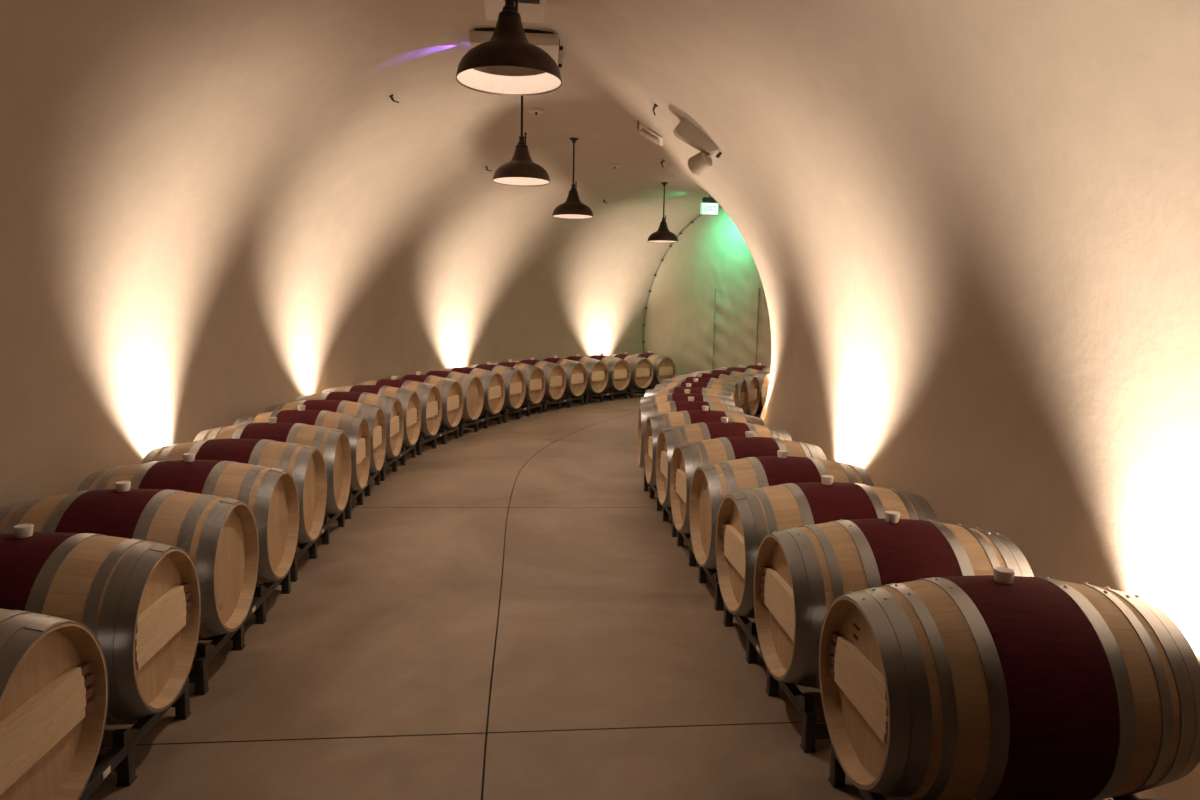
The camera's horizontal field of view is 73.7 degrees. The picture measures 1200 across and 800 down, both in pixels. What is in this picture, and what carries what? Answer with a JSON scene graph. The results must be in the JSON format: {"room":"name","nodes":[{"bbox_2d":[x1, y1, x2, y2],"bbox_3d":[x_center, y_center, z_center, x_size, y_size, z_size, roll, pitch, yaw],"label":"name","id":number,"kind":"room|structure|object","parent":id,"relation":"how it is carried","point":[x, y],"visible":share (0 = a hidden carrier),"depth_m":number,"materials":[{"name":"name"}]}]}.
{"room":"wine cellar","nodes":[
{"label":"wine cellar","id":0,"kind":"room"},
{"bbox_2d":[106,0,907,243],"bbox_3d":[0.775,-2.392,5.732,6.690,0.738,22.195,1,6,0],"label":"ceiling","id":1,"kind":"structure","parent":0,"point":[325,73],"depth_m":6.29,"materials":[{"name":"paint"}]},
{"bbox_2d":[456,0,561,95],"bbox_3d":[-0.439,-2.079,3.895,0.520,1.021,0.520,1,6,0],"label":"pendant lamp","id":2,"kind":"object","parent":1,"relation":"hanging from","point":[507,64],"visible":1,"depth_m":3.87,"materials":[{"name":"brown metal"}]},
{"bbox_2d":[484,0,545,22],"bbox_3d":[-0.553,-2.650,5.204,0.400,0.156,0.680,0,6,-6],"label":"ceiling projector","id":3,"kind":"object","parent":1,"relation":"attached to","point":[530,11],"visible":0.75,"depth_m":5.31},
{"bbox_2d":[469,28,562,67],"bbox_3d":[-0.664,-2.784,6.430,0.724,0.165,0.720,1,6,-4],"label":"ceiling projector","id":4,"kind":"object","parent":1,"relation":"attached to","point":[549,42],"depth_m":6.09,"materials":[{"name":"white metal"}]},
{"bbox_2d":[492,96,549,185],"bbox_3d":[-0.701,-2.464,7.173,0.520,0.992,0.520,1,6,0],"label":"pendant lamp","id":5,"kind":"object","parent":1,"relation":"hanging from","point":[521,170],"visible":0.95,"depth_m":7.13,"materials":[{"name":"brown metal"}]},
{"bbox_2d":[528,108,543,114],"bbox_3d":[-0.683,-3.085,8.574,0.170,0.062,0.170,1,6,0],"label":"smoke detector","id":6,"kind":"object","parent":1,"relation":"attached to","point":[535,111],"visible":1,"depth_m":8.54,"materials":[{"name":"white plastic"}]},
{"bbox_2d":[552,138,593,218],"bbox_3d":[-0.332,-2.784,10.004,0.520,0.969,0.520,1,6,0],"label":"pendant lamp","id":7,"kind":"object","parent":1,"relation":"hanging from","point":[572,208],"visible":1,"depth_m":9.95,"materials":[{"name":"brown metal"}]},
{"bbox_2d":[609,164,619,168],"bbox_3d":[0.214,-3.420,11.721,0.170,0.062,0.170,1,6,0],"label":"smoke detector","id":8,"kind":"object","parent":1,"relation":"attached to","point":[610,165],"visible":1,"depth_m":11.66,"materials":[{"name":"white plastic"}]},
{"bbox_2d":[637,121,662,145],"bbox_3d":[0.515,-2.689,8.115,0.266,0.189,0.483,2,6,4],"label":"ceiling vent","id":9,"kind":"object","parent":1,"relation":"in","point":[645,131],"visible":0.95,"depth_m":8.01,"materials":[{"name":"white metal"}]},
{"bbox_2d":[647,182,678,242],"bbox_3d":[1.058,-3.122,13.284,0.520,0.975,0.520,1,6,0],"label":"pendant lamp","id":10,"kind":"object","parent":1,"relation":"hanging from","point":[662,235],"visible":1,"depth_m":13.22,"materials":[{"name":"brown metal"}]},
{"bbox_2d":[673,118,721,174],"bbox_3d":[0.859,-2.227,7.060,0.429,0.467,0.232,1,6,-3],"label":"ceiling projector","id":11,"kind":"object","parent":1,"relation":"attached to","point":[685,130],"visible":1,"depth_m":6.96,"materials":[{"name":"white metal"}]},
{"bbox_2d":[703,151,711,164],"bbox_3d":[0.948,-2.129,7.036,0.061,0.124,0.138,6,8,37],"label":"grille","id":12,"kind":"object","parent":11,"relation":"attached to","point":[707,160],"depth_m":7.01,"materials":[{"name":"beige"}]},
{"bbox_2d":[701,194,718,215],"bbox_3d":[1.967,-3.507,14.336,0.320,0.385,0.120,0,6,-9],"label":"exit sign","id":13,"kind":"object","parent":1,"relation":"hanging from","point":[709,205],"visible":0.88,"depth_m":14.31,"materials":[{"name":"white plastic"}]},
{"bbox_2d":[0,0,1199,799],"bbox_3d":[-0.229,-0.582,6.304,8.463,3.022,23.433,2,6,4],"label":"wall","id":14,"kind":"structure","parent":0,"point":[972,236],"depth_m":4.56,"materials":[{"name":"paint"}]},
{"bbox_2d":[87,391,1165,799],"bbox_3d":[0.590,0.959,6.307,7.618,0.012,22.755,1,6,0],"label":"floor","id":15,"kind":"structure","parent":0,"point":[510,613],"depth_m":3.69,"materials":[{"name":"concrete"}]},
{"bbox_2d":[79,678,191,799],"bbox_3d":[-2.006,1.225,2.540,0.846,0.200,1.262,0,6,-5],"label":"rack","id":16,"kind":"object","parent":15,"relation":"on","point":[120,758],"visible":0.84,"depth_m":2.72,"materials":[{"name":"paint"}]},
{"bbox_2d":[0,608,107,799],"bbox_3d":[-1.970,0.881,2.150,0.950,0.730,0.692,0,6,-5],"label":"wine barrel","id":17,"kind":"object","parent":16,"relation":"on","point":[54,675],"visible":1,"depth_m":2.24,"materials":[{"name":"brown wood"}]},
{"bbox_2d":[0,524,200,723],"bbox_3d":[-2.029,0.803,2.845,0.950,0.730,0.692,0,6,-6],"label":"wine barrel","id":18,"kind":"object","parent":16,"relation":"on","point":[140,599],"visible":0.73,"depth_m":2.72,"materials":[{"name":"brown wood"}]},
{"bbox_2d":[188,570,291,694],"bbox_3d":[-2.139,1.067,3.938,0.846,0.200,1.262,0,6,-5],"label":"rack","id":19,"kind":"object","parent":15,"relation":"on","point":[205,653],"visible":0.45,"depth_m":3.79,"materials":[{"name":"paint"}]},
{"bbox_2d":[0,481,258,639],"bbox_3d":[-2.100,0.723,3.551,0.950,0.730,0.692,0,6,-6],"label":"wine barrel","id":20,"kind":"object","parent":19,"relation":"on","point":[219,534],"visible":0.56,"depth_m":3.40,"materials":[{"name":"brown wood"}]},
{"bbox_2d":[76,453,298,584],"bbox_3d":[-2.164,0.645,4.239,0.950,0.730,0.692,0,6,-5],"label":"wine barrel","id":21,"kind":"object","parent":19,"relation":"on","point":[271,494],"visible":0.37,"depth_m":4.10,"materials":[{"name":"brown wood"}]},
{"bbox_2d":[290,511,344,581],"bbox_3d":[-2.281,0.909,5.338,0.846,0.200,1.262,0,6,-5],"label":"rack","id":22,"kind":"object","parent":15,"relation":"on","point":[311,546],"visible":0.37,"depth_m":5.20,"materials":[{"name":"metal"}]},
{"bbox_2d":[141,438,326,544],"bbox_3d":[-2.245,0.584,4.942,0.950,0.692,0.692,0,6,-5],"label":"wine barrel","id":23,"kind":"object","parent":22,"relation":"on","point":[306,464],"visible":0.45,"depth_m":4.80,"materials":[{"name":"brown wood"}]},
{"bbox_2d":[193,417,350,514],"bbox_3d":[-2.304,0.485,5.650,0.950,0.730,0.692,0,6,-6],"label":"wine barrel","id":24,"kind":"object","parent":22,"relation":"on","point":[334,445],"visible":0.41,"depth_m":5.51,"materials":[{"name":"brown wood"}]},
{"bbox_2d":[344,471,379,518],"bbox_3d":[-2.404,0.748,6.759,0.846,0.200,1.262,0,6,-5],"label":"rack","id":25,"kind":"object","parent":15,"relation":"on","point":[358,494],"visible":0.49,"depth_m":6.62,"materials":[{"name":"metal"}]},
{"bbox_2d":[233,405,370,491],"bbox_3d":[-2.366,0.405,6.363,0.950,0.730,0.692,0,6,-5],"label":"wine barrel","id":26,"kind":"object","parent":25,"relation":"on","point":[356,428],"visible":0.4,"depth_m":6.23,"materials":[{"name":"brown wood"}]},
{"bbox_2d":[264,400,385,473],"bbox_3d":[-2.429,0.343,7.072,0.950,0.692,0.692,1,6,-4],"label":"wine barrel","id":27,"kind":"object","parent":25,"relation":"on","point":[374,415],"visible":0.38,"depth_m":6.95,"materials":[{"name":"brown wood"}]},
{"bbox_2d":[380,444,415,480],"bbox_3d":[-2.454,0.589,8.177,0.846,0.200,1.262,1,6,0],"label":"rack","id":28,"kind":"object","parent":15,"relation":"on","point":[392,462],"visible":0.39,"depth_m":8.04,"materials":[{"name":"metal"}]},
{"bbox_2d":[294,392,403,459],"bbox_3d":[-2.451,0.264,7.782,0.950,0.692,0.692,1,6,-1],"label":"wine barrel","id":29,"kind":"object","parent":28,"relation":"on","point":[391,406],"visible":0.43,"depth_m":7.66,"materials":[{"name":"brown wood"}]},
{"bbox_2d":[321,385,420,446],"bbox_3d":[-2.444,0.185,8.491,0.950,0.692,0.692,1,6,3],"label":"wine barrel","id":30,"kind":"object","parent":28,"relation":"on","point":[409,399],"visible":0.34,"depth_m":8.38,"materials":[{"name":"brown wood"}]},
{"bbox_2d":[405,426,458,454],"bbox_3d":[-2.309,0.435,9.584,0.846,0.200,1.262,2,6,10],"label":"rack","id":31,"kind":"object","parent":15,"relation":"on","point":[441,434],"visible":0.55,"depth_m":9.44,"materials":[{"name":"metal"}]},
{"bbox_2d":[352,376,441,437],"bbox_3d":[-2.364,0.089,9.193,0.950,0.730,0.692,2,6,7],"label":"wine barrel","id":32,"kind":"object","parent":31,"relation":"on","point":[429,395],"visible":0.33,"depth_m":9.06,"materials":[{"name":"brown wood"}]},
{"bbox_2d":[382,371,462,429],"bbox_3d":[-2.241,0.014,9.890,0.950,0.730,0.692,2,6,11],"label":"wine barrel","id":33,"kind":"object","parent":31,"relation":"on","point":[451,392],"visible":0.37,"depth_m":9.75,"materials":[{"name":"brown wood"}]},
{"bbox_2d":[446,412,500,436],"bbox_3d":[-1.994,0.287,10.958,0.846,0.200,1.262,3,7,16],"label":"rack","id":34,"kind":"object","parent":15,"relation":"on","point":[497,417],"visible":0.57,"depth_m":10.78,"materials":[{"name":"metal"}]},
{"bbox_2d":[408,371,483,421],"bbox_3d":[-2.089,-0.041,10.579,0.950,0.692,0.692,3,7,14],"label":"wine barrel","id":35,"kind":"object","parent":34,"relation":"on","point":[472,387],"visible":0.36,"depth_m":10.44,"materials":[{"name":"brown wood"}]},
{"bbox_2d":[435,367,504,415],"bbox_3d":[-1.887,-0.113,11.255,0.950,0.692,0.692,3,7,17],"label":"wine barrel","id":36,"kind":"object","parent":34,"relation":"on","point":[493,383],"visible":0.34,"depth_m":11.09,"materials":[{"name":"brown wood"}]},
{"bbox_2d":[479,402,541,422],"bbox_3d":[-1.539,0.147,12.293,0.846,0.200,1.262,3,7,20],"label":"rack","id":37,"kind":"object","parent":15,"relation":"on","point":[526,409],"visible":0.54,"depth_m":12.10,"materials":[{"name":"metal"}]},
{"bbox_2d":[464,362,525,410],"bbox_3d":[-1.657,-0.202,11.921,0.950,0.730,0.692,3,7,20],"label":"wine barrel","id":38,"kind":"object","parent":37,"relation":"on","point":[514,379],"visible":0.49,"depth_m":11.74,"materials":[{"name":"brown wood"}]},
{"bbox_2d":[491,359,545,405],"bbox_3d":[-1.407,-0.271,12.580,0.950,0.730,0.692,4,7,23],"label":"wine barrel","id":39,"kind":"object","parent":37,"relation":"on","point":[534,376],"visible":0.39,"depth_m":12.39,"materials":[{"name":"brown wood"}]},
{"bbox_2d":[530,394,583,411],"bbox_3d":[-0.950,0.014,13.575,0.846,0.200,1.262,5,7,29],"label":"rack","id":40,"kind":"object","parent":15,"relation":"on","point":[569,399],"visible":0.51,"depth_m":13.41,"materials":[{"name":"metal"}]},
{"bbox_2d":[512,357,565,401],"bbox_3d":[-1.115,-0.338,13.223,0.950,0.730,0.692,4,7,26],"label":"wine barrel","id":41,"kind":"object","parent":40,"relation":"on","point":[555,377],"visible":0.41,"depth_m":13.02,"materials":[{"name":"brown wood"}]},
{"bbox_2d":[535,356,586,397],"bbox_3d":[-0.772,-0.401,13.842,0.950,0.730,0.692,5,7,30],"label":"wine barrel","id":42,"kind":"object","parent":40,"relation":"on","point":[575,372],"visible":0.48,"depth_m":13.61,"materials":[{"name":"brown wood"}]},
{"bbox_2d":[566,388,627,403],"bbox_3d":[-0.195,-0.105,14.771,0.846,0.200,1.262,6,8,37],"label":"rack","id":43,"kind":"object","parent":15,"relation":"on","point":[612,393],"visible":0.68,"depth_m":14.61,"materials":[{"name":"metal"}]},
{"bbox_2d":[561,354,607,394],"bbox_3d":[-0.403,-0.461,14.446,0.950,0.730,0.692,5,8,34],"label":"wine barrel","id":44,"kind":"object","parent":43,"relation":"on","point":[597,371],"visible":0.5,"depth_m":14.19,"materials":[{"name":"brown wood"}]},
{"bbox_2d":[584,353,630,391],"bbox_3d":[0.027,-0.516,15.011,0.950,0.730,0.692,6,8,38],"label":"wine barrel","id":45,"kind":"object","parent":43,"relation":"on","point":[619,372],"visible":0.48,"depth_m":14.73,"materials":[{"name":"brown wood"}]},
{"bbox_2d":[616,386,653,397],"bbox_3d":[0.734,-0.208,15.843,0.846,0.200,1.262,7,9,44],"label":"rack","id":46,"kind":"object","parent":15,"relation":"on","point":[640,391],"visible":0.28,"depth_m":15.32,"materials":[{"name":"metal"}]},
{"bbox_2d":[608,352,652,389],"bbox_3d":[0.490,-0.568,15.549,0.950,0.730,0.692,7,9,42],"label":"wine barrel","id":47,"kind":"object","parent":46,"relation":"on","point":[641,368],"visible":0.57,"depth_m":15.25,"materials":[{"name":"brown wood"}]},
{"bbox_2d":[633,351,676,387],"bbox_3d":[0.991,-0.615,16.052,0.692,0.730,0.950,-5,9,-42],"label":"wine barrel","id":48,"kind":"object","parent":46,"relation":"on","point":[664,367],"visible":0.45,"depth_m":15.72,"materials":[{"name":"brown wood"}]},
{"bbox_2d":[644,469,649,490],"bbox_3d":[0.860,0.678,7.913,0.846,0.200,1.262,1,6,3],"label":"rack","id":49,"kind":"object","parent":15,"relation":"on","point":[646,484],"visible":0.15,"depth_m":7.32,"materials":[{"name":"metal"}]},
{"bbox_2d":[640,389,734,405],"bbox_3d":[0.888,0.256,8.225,0.950,0.730,0.692,1,6,4],"label":"wine barrel","id":50,"kind":"object","parent":49,"relation":"on","point":[646,400],"visible":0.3,"depth_m":8.08,"materials":[{"name":"brown wood"}]},
{"bbox_2d":[638,397,743,468],"bbox_3d":[0.846,0.334,7.516,0.950,0.730,0.692,1,6,0],"label":"wine barrel","id":51,"kind":"object","parent":49,"relation":"on","point":[645,411],"visible":0.29,"depth_m":7.36,"materials":[{"name":"brown wood"}]},
{"bbox_2d":[649,485,676,536],"bbox_3d":[0.905,0.837,6.494,0.846,0.200,1.262,1,6,-4],"label":"rack","id":52,"kind":"object","parent":15,"relation":"on","point":[666,510],"visible":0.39,"depth_m":6.29,"materials":[{"name":"metal"}]},
{"bbox_2d":[644,406,764,485],"bbox_3d":[0.885,0.414,6.806,0.950,0.730,0.692,1,6,-4],"label":"wine barrel","id":53,"kind":"object","parent":52,"relation":"on","point":[654,424],"visible":0.37,"depth_m":6.66,"materials":[{"name":"brown wood"}]},
{"bbox_2d":[656,417,791,506],"bbox_3d":[0.939,0.494,6.097,0.950,0.730,0.692,0,6,-5],"label":"wine barrel","id":54,"kind":"object","parent":52,"relation":"on","point":[669,438],"visible":0.35,"depth_m":5.95,"materials":[{"name":"brown wood"}]},
{"bbox_2d":[676,531,723,610],"bbox_3d":[1.014,0.998,5.068,0.846,0.200,1.262,1,6,-5],"label":"rack","id":55,"kind":"object","parent":15,"relation":"on","point":[704,572],"visible":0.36,"depth_m":4.86,"materials":[{"name":"metal"}]},
{"bbox_2d":[670,431,826,533],"bbox_3d":[0.993,0.574,5.385,0.950,0.730,0.692,0,6,-6],"label":"wine barrel","id":56,"kind":"object","parent":55,"relation":"on","point":[687,457],"visible":0.27,"depth_m":5.23,"materials":[{"name":"brown wood"}]},
{"bbox_2d":[689,450,873,569],"bbox_3d":[1.049,0.655,4.666,0.950,0.730,0.692,0,6,-6],"label":"wine barrel","id":57,"kind":"object","parent":55,"relation":"on","point":[710,483],"visible":0.45,"depth_m":4.51,"materials":[{"name":"brown wood"}]},
{"bbox_2d":[754,411,761,417],"bbox_3d":[1.948,0.242,11.998,0.846,0.200,1.262,4,7,28],"label":"rack","id":58,"kind":"object","parent":15,"relation":"on","point":[758,414],"visible":0.02,"depth_m":11.90,"materials":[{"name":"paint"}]},
{"bbox_2d":[691,367,759,415],"bbox_3d":[1.784,-0.110,11.644,0.950,0.730,0.692,4,7,27],"label":"wine barrel","id":59,"kind":"object","parent":58,"relation":"on","point":[753,385],"visible":0.25,"depth_m":11.49,"materials":[{"name":"brown wood"}]},
{"bbox_2d":[711,365,769,411],"bbox_3d":[2.126,-0.173,12.267,0.950,0.730,0.692,5,8,32],"label":"wine barrel","id":60,"kind":"object","parent":58,"relation":"on","point":[763,376],"visible":0.21,"depth_m":11.99,"materials":[{"name":"brown wood"}]},
{"bbox_2d":[723,604,829,752],"bbox_3d":[1.132,1.158,3.652,0.846,0.200,1.262,0,6,-5],"label":"rack","id":61,"kind":"object","parent":15,"relation":"on","point":[804,704],"visible":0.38,"depth_m":3.17,"materials":[{"name":"paint"}]},
{"bbox_2d":[716,475,937,618],"bbox_3d":[1.107,0.735,3.958,0.950,0.730,0.692,0,6,-6],"label":"wine barrel","id":62,"kind":"object","parent":61,"relation":"on","point":[745,517],"visible":0.49,"depth_m":3.79,"materials":[{"name":"brown wood"}]},
{"bbox_2d":[754,510,1033,688],"bbox_3d":[1.171,0.814,3.261,0.950,0.730,0.692,1,6,-5],"label":"wine barrel","id":63,"kind":"object","parent":61,"relation":"on","point":[800,571],"visible":0.52,"depth_m":3.07,"materials":[{"name":"brown wood"}]},
{"bbox_2d":[828,743,1155,799],"bbox_3d":[1.289,1.319,2.238,0.846,0.200,1.262,0,6,-6],"label":"rack","id":64,"kind":"object","parent":15,"relation":"on","point":[837,775],"visible":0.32,"depth_m":2.78,"materials":[{"name":"paint"}]},
{"bbox_2d":[819,567,1199,799],"bbox_3d":[1.262,0.895,2.550,0.950,0.730,0.692,1,6,-4],"label":"wine barrel","id":65,"kind":"object","parent":64,"relation":"on","point":[1002,685],"visible":1,"depth_m":2.28,"materials":[{"name":"brown wood"}]},
{"bbox_3d":[2.774,0.129,13.151,0.846,0.200,1.262,7,9,43],"label":"rack","id":66,"kind":"object","parent":15,"relation":"on","visible":0},
{"bbox_2d":[737,363,769,372],"bbox_3d":[2.537,-0.230,12.848,0.950,0.730,0.692,6,8,38],"label":"wine barrel","id":67,"kind":"object","parent":66,"relation":"on","point":[758,366],"visible":0.09,"depth_m":12.69,"materials":[{"name":"brown wood"}]},
{"bbox_3d":[1.053,0.525,9.317,0.846,0.200,1.262,2,7,13],"label":"rack","id":68,"kind":"object","parent":15,"relation":"on","visible":0},
{"bbox_2d":[644,383,731,398],"bbox_3d":[0.979,0.179,8.929,0.950,0.730,0.692,2,6,9],"label":"wine barrel","id":69,"kind":"object","parent":68,"relation":"on","point":[698,390],"visible":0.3,"depth_m":8.79,"materials":[{"name":"brown wood"}]},
{"bbox_2d":[654,378,736,406],"bbox_3d":[1.140,0.104,9.620,0.950,0.730,0.692,3,7,15],"label":"wine barrel","id":70,"kind":"object","parent":68,"relation":"on","point":[694,383],"visible":0.23,"depth_m":9.48,"materials":[{"name":"brown wood"}]},
{"bbox_3d":[1.379,0.377,10.697,0.846,0.200,1.262,3,7,19],"label":"rack","id":71,"kind":"object","parent":15,"relation":"on","visible":0},
{"bbox_2d":[661,374,738,406],"bbox_3d":[1.272,0.029,10.319,0.950,0.730,0.692,3,7,17],"label":"wine barrel","id":72,"kind":"object","parent":71,"relation":"on","point":[700,379],"visible":0.22,"depth_m":10.20,"materials":[{"name":"brown wood"}]},
{"bbox_2d":[675,370,747,413],"bbox_3d":[1.501,-0.042,10.990,0.950,0.730,0.692,4,7,21],"label":"wine barrel","id":73,"kind":"object","parent":71,"relation":"on","point":[742,384],"visible":0.19,"depth_m":10.87,"materials":[{"name":"brown wood"}]},
{"bbox_2d":[642,205,770,375],"bbox_3d":[2.578,-1.881,15.089,0.086,3.752,5.179,-4,8,-39],"label":"wall","id":74,"kind":"structure","parent":0,"point":[706,308],"depth_m":15.64,"materials":[{"name":"beige paint"}]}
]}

